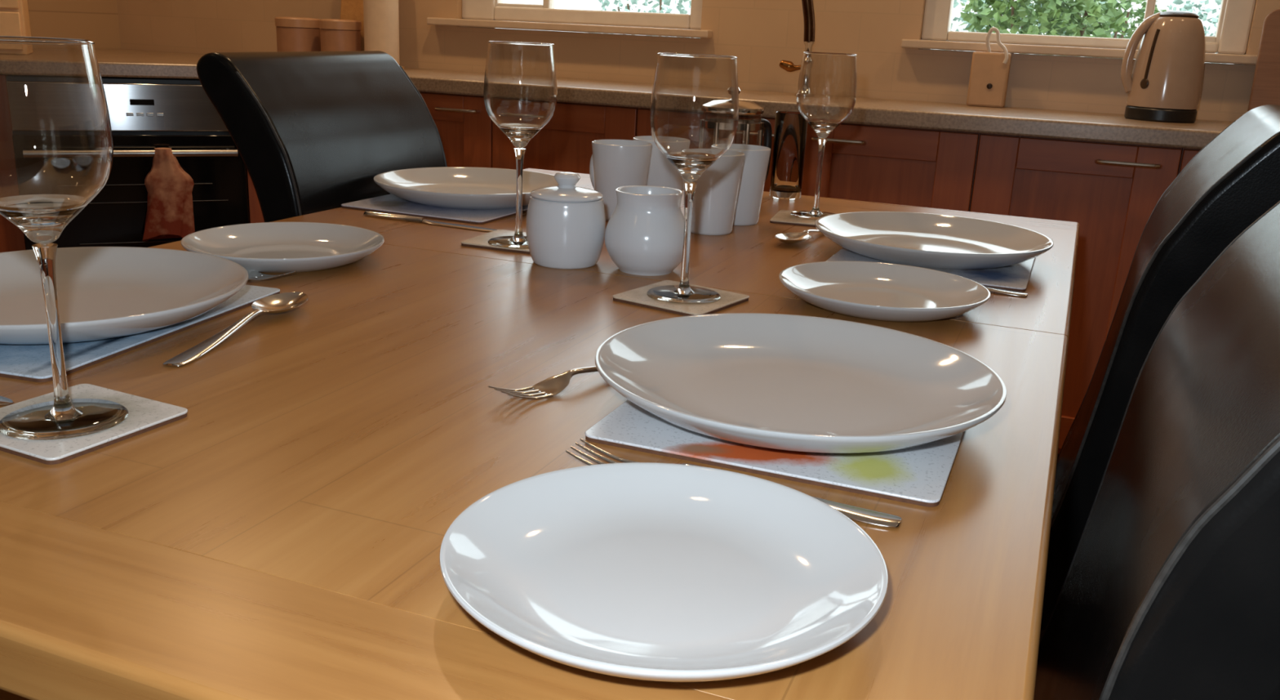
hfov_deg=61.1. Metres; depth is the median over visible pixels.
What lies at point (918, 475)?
placemat
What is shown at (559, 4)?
wall
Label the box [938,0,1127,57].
shrub
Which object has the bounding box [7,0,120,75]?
wall
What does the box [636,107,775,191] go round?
base cabinet
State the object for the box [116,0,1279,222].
wall
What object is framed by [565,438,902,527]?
fork
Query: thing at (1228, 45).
window
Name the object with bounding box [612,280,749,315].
coaster
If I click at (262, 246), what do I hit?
plate
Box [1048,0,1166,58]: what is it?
shrub
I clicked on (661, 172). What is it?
mug
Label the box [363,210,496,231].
knife
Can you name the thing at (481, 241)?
coaster
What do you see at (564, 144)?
base cabinet
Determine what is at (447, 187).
dinner plate
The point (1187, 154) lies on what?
base cabinet
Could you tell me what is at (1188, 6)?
shrub
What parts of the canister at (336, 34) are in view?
lid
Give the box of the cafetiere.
[697,86,772,181]
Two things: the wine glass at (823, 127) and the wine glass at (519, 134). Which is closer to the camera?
the wine glass at (519, 134)
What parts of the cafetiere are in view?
frame, lid, handle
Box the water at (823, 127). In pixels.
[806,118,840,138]
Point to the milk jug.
(644, 231)
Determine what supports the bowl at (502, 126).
on the wine glass at (519, 134)
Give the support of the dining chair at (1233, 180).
on the floor
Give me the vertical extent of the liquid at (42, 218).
0.026 m
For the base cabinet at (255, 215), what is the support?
on the floor
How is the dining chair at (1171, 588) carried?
on the floor
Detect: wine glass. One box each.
[0,35,128,439]
[483,40,557,248]
[647,52,738,303]
[790,51,857,219]
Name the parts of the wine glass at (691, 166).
stem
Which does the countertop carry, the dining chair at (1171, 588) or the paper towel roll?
the paper towel roll
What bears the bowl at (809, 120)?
on the wine glass at (823, 127)
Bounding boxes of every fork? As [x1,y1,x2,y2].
[246,269,295,280]
[487,365,598,399]
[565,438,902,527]
[984,285,1027,296]
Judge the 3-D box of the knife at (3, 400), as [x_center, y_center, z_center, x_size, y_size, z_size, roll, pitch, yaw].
[-0.510,0.018,0.735,0.218,0.006,0.019,8,17,18]
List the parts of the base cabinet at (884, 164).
handle, panel, rail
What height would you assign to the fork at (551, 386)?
0.012 m
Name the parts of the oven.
control panel, handle, door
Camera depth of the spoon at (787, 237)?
1.38 m
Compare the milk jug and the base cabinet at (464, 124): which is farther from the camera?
the base cabinet at (464, 124)
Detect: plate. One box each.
[0,246,248,344]
[180,222,384,272]
[373,166,558,209]
[439,462,888,682]
[595,312,1006,453]
[778,261,990,321]
[814,211,1053,269]
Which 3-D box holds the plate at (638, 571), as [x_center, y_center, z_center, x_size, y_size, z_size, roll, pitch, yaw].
[0.010,0.102,0.505,0.204,0.023,0.204,9,18,20]
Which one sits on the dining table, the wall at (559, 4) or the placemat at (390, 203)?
the placemat at (390, 203)
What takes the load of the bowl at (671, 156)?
on the wine glass at (691, 166)
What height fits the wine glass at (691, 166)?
0.227 m
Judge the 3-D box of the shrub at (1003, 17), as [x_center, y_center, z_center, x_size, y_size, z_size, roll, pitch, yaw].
[2.109,-1.203,5.938,0.877,1.693,0.756,9,18,20]
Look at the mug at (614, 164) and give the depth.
1.45 m
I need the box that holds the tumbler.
[769,111,808,199]
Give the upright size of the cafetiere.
0.174 m
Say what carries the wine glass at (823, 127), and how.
on the coaster at (782, 216)
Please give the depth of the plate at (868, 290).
1.10 m
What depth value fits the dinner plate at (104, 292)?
0.95 m
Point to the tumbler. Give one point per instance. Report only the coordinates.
(790, 126)
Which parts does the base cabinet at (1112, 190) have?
rail, panel, door, rail, handle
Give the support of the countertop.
on the base cabinet
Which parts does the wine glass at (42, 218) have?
stem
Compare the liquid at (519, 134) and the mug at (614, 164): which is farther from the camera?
the mug at (614, 164)
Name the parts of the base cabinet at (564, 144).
handle, rail, panel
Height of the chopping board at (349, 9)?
0.319 m
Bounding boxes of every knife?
[0,395,13,404]
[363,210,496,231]
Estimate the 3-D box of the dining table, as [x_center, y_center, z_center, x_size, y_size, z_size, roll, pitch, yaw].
[-0.066,0.295,1.257,0.945,0.780,1.498,9,18,20]
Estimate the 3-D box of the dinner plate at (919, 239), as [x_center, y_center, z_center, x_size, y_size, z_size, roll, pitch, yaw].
[0.353,-0.131,1.322,0.281,0.029,0.281,9,18,20]
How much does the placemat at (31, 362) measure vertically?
0.004 m
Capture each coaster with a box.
[0,383,187,464]
[461,229,529,253]
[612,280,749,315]
[769,209,816,226]
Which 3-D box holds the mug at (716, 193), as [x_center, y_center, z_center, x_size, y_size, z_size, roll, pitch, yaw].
[0.085,-0.209,1.425,0.102,0.104,0.082,17,22,41]
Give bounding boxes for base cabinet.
[0,74,25,252]
[246,168,264,222]
[419,91,496,167]
[492,97,640,173]
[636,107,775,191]
[800,122,980,211]
[970,133,1182,458]
[1177,147,1200,175]
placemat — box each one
[0,284,279,382]
[341,194,528,224]
[584,400,964,506]
[826,247,1035,291]
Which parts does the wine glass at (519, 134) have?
stem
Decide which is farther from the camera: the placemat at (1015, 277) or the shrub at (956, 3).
the shrub at (956, 3)
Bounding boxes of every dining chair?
[196,50,447,222]
[1033,200,1279,699]
[1039,104,1279,641]
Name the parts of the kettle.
handle, lid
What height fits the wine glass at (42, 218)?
0.227 m
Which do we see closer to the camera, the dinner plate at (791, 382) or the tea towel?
the dinner plate at (791, 382)
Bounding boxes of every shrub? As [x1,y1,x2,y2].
[598,0,691,37]
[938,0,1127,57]
[957,0,1128,56]
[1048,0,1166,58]
[1166,0,1225,63]
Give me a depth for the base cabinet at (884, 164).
2.56 m
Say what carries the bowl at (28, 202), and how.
on the wine glass at (42, 218)
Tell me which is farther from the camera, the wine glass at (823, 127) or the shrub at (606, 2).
the shrub at (606, 2)
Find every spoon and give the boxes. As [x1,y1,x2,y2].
[162,291,308,366]
[774,229,820,243]
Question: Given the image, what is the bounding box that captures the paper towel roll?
[363,0,404,69]
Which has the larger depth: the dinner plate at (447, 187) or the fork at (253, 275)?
the dinner plate at (447, 187)
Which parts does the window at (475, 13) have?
sill, frame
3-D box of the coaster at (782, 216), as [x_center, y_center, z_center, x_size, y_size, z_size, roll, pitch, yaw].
[0.242,-0.187,1.551,0.100,0.004,0.100,7,17,15]
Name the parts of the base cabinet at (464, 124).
rail, panel, handle, door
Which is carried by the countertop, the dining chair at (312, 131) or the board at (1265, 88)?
the board at (1265, 88)
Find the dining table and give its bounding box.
[0,168,1079,699]
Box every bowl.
[0,44,113,212]
[483,42,557,129]
[525,171,605,269]
[649,54,738,160]
[796,53,857,123]
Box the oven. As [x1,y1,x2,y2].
[5,74,248,249]
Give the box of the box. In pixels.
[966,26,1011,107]
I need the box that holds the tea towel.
[142,147,195,241]
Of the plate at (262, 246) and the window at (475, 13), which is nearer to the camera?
the plate at (262, 246)
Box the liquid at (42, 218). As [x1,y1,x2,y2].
[0,194,86,244]
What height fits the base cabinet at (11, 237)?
0.838 m
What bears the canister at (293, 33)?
on the countertop
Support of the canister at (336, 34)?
on the countertop
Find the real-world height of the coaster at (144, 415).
0.004 m
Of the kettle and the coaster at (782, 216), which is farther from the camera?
the kettle
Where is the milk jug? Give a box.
[604,185,684,275]
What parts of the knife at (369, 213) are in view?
handle, blade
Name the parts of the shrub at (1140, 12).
stem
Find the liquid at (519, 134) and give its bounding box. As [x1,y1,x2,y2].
[498,123,541,147]
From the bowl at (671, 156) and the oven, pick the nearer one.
the bowl at (671, 156)
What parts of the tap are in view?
lever, spout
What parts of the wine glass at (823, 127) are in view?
stem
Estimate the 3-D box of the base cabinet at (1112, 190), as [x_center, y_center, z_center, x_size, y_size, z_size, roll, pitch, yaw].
[1.023,-0.109,2.690,0.420,0.838,0.451,9,18,20]
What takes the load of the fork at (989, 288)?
on the dining table
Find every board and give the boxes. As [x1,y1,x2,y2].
[340,0,364,50]
[1247,8,1279,111]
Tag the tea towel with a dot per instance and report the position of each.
(170, 209)
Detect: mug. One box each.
[589,138,652,220]
[632,135,690,191]
[681,148,744,235]
[711,143,770,225]
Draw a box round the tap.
[778,0,814,97]
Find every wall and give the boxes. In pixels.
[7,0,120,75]
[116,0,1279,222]
[499,0,1222,63]
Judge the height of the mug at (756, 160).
0.104 m
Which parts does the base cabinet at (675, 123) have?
panel, rail, handle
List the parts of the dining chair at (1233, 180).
leg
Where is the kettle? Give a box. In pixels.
[1120,10,1204,123]
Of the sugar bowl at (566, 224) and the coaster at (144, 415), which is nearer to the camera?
the coaster at (144, 415)
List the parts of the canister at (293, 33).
lid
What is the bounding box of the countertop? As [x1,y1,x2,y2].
[0,48,1232,149]
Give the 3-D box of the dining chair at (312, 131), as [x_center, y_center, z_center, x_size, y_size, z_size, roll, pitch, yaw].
[-0.241,0.064,1.661,0.625,0.978,0.460,7,17,16]
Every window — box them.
[426,0,712,38]
[901,0,1257,64]
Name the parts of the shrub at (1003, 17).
stem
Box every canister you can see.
[274,16,320,51]
[319,18,361,51]
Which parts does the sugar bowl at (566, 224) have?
lid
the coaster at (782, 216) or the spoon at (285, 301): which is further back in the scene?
the coaster at (782, 216)
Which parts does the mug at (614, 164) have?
handle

